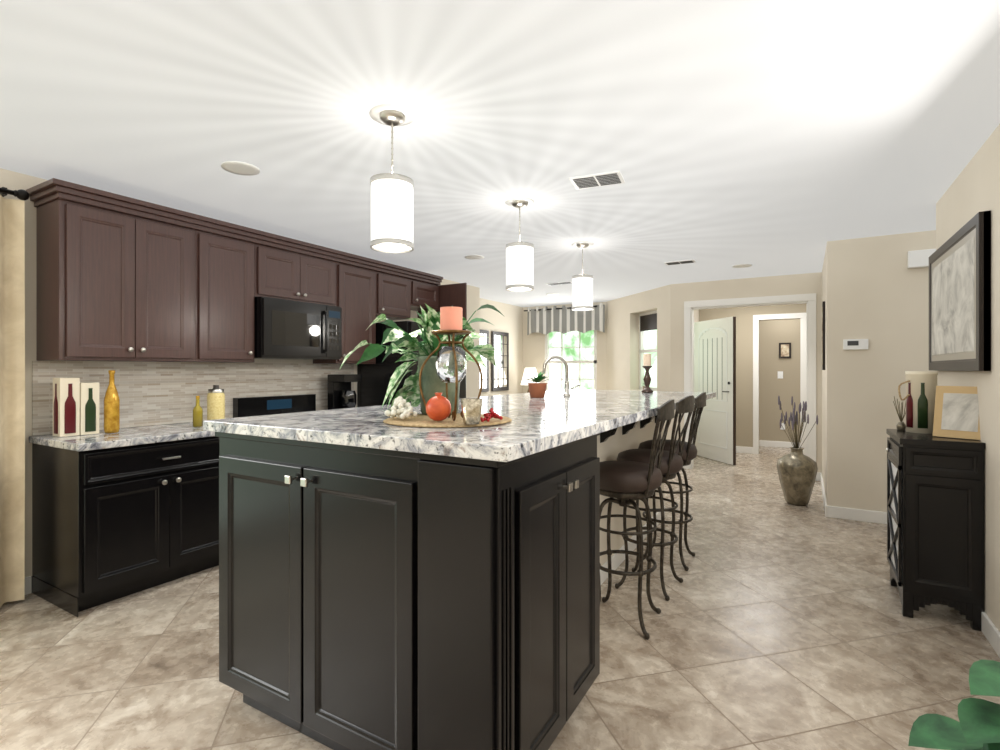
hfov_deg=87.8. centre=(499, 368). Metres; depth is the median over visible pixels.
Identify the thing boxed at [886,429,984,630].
wine cabinet
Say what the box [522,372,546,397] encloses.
herb plant
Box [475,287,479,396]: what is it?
wall
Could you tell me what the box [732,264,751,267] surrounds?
recessed light
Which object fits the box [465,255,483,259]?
recessed light
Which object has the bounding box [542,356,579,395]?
faucet
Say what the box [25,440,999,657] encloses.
baseboard
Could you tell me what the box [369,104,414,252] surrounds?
pendant light
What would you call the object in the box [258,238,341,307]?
upper cabinet
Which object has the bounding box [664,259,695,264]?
ceiling vent
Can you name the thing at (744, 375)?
wall
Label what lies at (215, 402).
pasta jar
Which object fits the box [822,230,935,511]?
wall
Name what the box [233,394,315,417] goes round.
range
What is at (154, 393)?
backsplash
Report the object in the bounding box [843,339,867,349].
thermostat
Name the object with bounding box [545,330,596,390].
window
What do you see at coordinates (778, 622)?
floor
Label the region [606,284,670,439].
wall
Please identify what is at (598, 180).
ceiling vent
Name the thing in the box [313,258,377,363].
upper cabinet
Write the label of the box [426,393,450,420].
vase
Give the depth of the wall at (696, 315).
8.33 m
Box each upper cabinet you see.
[34,190,197,361]
[198,222,257,362]
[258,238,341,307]
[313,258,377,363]
[378,266,413,319]
[414,274,441,313]
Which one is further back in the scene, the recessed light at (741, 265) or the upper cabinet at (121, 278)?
the recessed light at (741, 265)
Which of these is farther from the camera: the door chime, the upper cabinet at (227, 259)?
the door chime
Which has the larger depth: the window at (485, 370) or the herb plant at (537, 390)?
the window at (485, 370)
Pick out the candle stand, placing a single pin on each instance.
(451, 364)
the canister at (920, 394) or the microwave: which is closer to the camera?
the canister at (920, 394)
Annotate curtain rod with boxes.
[0,187,29,199]
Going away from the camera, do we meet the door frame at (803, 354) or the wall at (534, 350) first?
the door frame at (803, 354)
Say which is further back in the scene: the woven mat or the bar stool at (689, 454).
the bar stool at (689, 454)
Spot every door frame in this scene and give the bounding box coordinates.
[684,293,815,480]
[753,313,806,455]
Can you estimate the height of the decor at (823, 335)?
0.670 m
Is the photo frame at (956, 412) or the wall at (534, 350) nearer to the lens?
the photo frame at (956, 412)
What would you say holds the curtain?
hanging from the curtain rod
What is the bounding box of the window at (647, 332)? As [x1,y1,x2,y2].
[639,310,656,390]
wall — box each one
[0,168,474,576]
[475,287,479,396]
[480,298,522,396]
[523,302,605,392]
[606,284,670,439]
[671,272,821,472]
[694,309,698,321]
[699,303,806,446]
[759,319,799,441]
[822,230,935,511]
[936,124,999,631]
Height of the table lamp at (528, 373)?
0.600 m
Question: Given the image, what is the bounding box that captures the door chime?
[908,249,935,268]
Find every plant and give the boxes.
[339,303,502,414]
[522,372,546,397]
[908,659,999,749]
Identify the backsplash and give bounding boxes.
[32,361,353,434]
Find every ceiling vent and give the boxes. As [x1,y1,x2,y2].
[546,281,571,284]
[569,170,624,189]
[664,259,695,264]
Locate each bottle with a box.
[104,370,119,432]
[193,396,202,426]
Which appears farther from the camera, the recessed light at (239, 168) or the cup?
the recessed light at (239, 168)
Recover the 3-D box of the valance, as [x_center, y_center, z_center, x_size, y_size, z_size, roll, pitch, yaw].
[1.094,-0.860,9.097,1.520,0.500,0.060,0,0,30]
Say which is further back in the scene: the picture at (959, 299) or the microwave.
the microwave
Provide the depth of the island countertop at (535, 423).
1.94 m
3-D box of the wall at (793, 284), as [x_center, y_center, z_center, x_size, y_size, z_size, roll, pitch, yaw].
[3.419,0.090,6.411,2.530,2.460,0.120,0,0,30]
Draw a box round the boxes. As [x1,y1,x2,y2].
[53,378,98,436]
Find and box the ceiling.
[0,0,999,306]
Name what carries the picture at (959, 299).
attached to the wall at (972, 191)
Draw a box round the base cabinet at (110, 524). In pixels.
[31,436,218,616]
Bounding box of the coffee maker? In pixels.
[328,374,361,409]
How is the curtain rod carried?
attached to the wall at (11, 180)
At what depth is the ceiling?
2.38 m
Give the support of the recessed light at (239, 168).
in the ceiling
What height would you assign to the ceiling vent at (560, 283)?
0.010 m
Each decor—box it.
[822,301,824,369]
[893,396,905,430]
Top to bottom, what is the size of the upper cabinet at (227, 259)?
0.940 m
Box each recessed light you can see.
[221,161,259,175]
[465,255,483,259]
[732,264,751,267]
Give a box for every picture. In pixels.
[779,343,790,357]
[929,211,990,370]
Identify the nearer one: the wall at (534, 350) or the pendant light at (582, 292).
the pendant light at (582, 292)
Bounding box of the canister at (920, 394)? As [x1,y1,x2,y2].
[898,371,937,433]
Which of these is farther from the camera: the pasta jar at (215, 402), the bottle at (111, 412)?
the pasta jar at (215, 402)
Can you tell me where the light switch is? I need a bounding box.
[778,371,782,378]
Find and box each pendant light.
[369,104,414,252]
[505,197,533,291]
[572,241,593,310]
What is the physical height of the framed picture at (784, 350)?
0.260 m
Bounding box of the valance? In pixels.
[524,303,604,334]
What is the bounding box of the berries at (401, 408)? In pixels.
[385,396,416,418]
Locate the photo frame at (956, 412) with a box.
[933,386,980,439]
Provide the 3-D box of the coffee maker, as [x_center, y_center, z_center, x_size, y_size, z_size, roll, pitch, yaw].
[-1.438,0.221,4.832,0.230,0.342,0.220,0,0,30]
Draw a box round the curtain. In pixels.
[0,195,24,607]
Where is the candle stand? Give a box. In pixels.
[419,307,482,420]
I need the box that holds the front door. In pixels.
[694,317,735,464]
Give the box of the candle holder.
[641,354,652,392]
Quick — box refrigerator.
[357,321,465,406]
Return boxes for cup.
[461,398,482,424]
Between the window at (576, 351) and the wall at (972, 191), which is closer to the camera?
the wall at (972, 191)
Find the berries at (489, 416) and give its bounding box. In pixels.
[481,408,502,421]
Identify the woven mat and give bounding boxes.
[383,413,511,427]
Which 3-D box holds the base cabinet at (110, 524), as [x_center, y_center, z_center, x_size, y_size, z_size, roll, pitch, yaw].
[-2.264,0.878,3.301,0.625,0.884,0.901,0,0,30]
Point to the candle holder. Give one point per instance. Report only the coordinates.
(646, 366)
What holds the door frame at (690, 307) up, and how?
attached to the wall at (793, 284)
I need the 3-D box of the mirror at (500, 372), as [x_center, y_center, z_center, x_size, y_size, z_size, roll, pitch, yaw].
[0.004,-0.130,8.867,0.030,1.000,0.540,0,0,30]
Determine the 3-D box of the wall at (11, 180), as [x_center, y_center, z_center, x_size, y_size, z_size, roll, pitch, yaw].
[-2.481,0.090,3.676,0.120,2.460,8.230,0,0,30]
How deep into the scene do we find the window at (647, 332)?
7.86 m
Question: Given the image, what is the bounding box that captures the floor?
[0,446,999,749]
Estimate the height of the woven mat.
0.011 m
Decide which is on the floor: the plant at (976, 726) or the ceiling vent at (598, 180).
the plant at (976, 726)
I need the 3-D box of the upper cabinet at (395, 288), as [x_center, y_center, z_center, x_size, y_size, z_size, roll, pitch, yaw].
[-1.211,-0.760,5.394,0.328,0.460,0.520,0,0,30]
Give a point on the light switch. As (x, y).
(780, 374)
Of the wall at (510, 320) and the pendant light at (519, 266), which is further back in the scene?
the wall at (510, 320)
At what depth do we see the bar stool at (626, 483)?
2.61 m
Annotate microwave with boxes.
[254,296,341,359]
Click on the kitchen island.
(383, 585)
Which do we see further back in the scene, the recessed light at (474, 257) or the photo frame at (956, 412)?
the recessed light at (474, 257)
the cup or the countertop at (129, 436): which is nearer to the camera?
the cup
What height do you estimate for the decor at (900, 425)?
0.205 m
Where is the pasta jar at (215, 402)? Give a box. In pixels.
[207,385,224,419]
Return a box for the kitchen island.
[203,397,713,749]
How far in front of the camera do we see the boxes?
3.05 m
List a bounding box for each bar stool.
[600,399,673,639]
[615,395,693,600]
[638,392,705,570]
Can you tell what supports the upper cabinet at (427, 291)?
attached to the wall at (11, 180)
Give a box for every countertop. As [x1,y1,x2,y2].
[29,422,214,451]
[203,389,714,456]
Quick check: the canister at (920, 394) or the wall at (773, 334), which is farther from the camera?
the wall at (773, 334)
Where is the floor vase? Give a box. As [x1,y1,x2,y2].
[777,396,817,505]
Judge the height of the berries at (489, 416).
0.046 m
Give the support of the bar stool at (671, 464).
on the floor
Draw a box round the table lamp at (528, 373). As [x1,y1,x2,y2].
[521,368,537,392]
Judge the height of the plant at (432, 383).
0.472 m
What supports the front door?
in the wall at (696, 315)
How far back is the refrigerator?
5.13 m

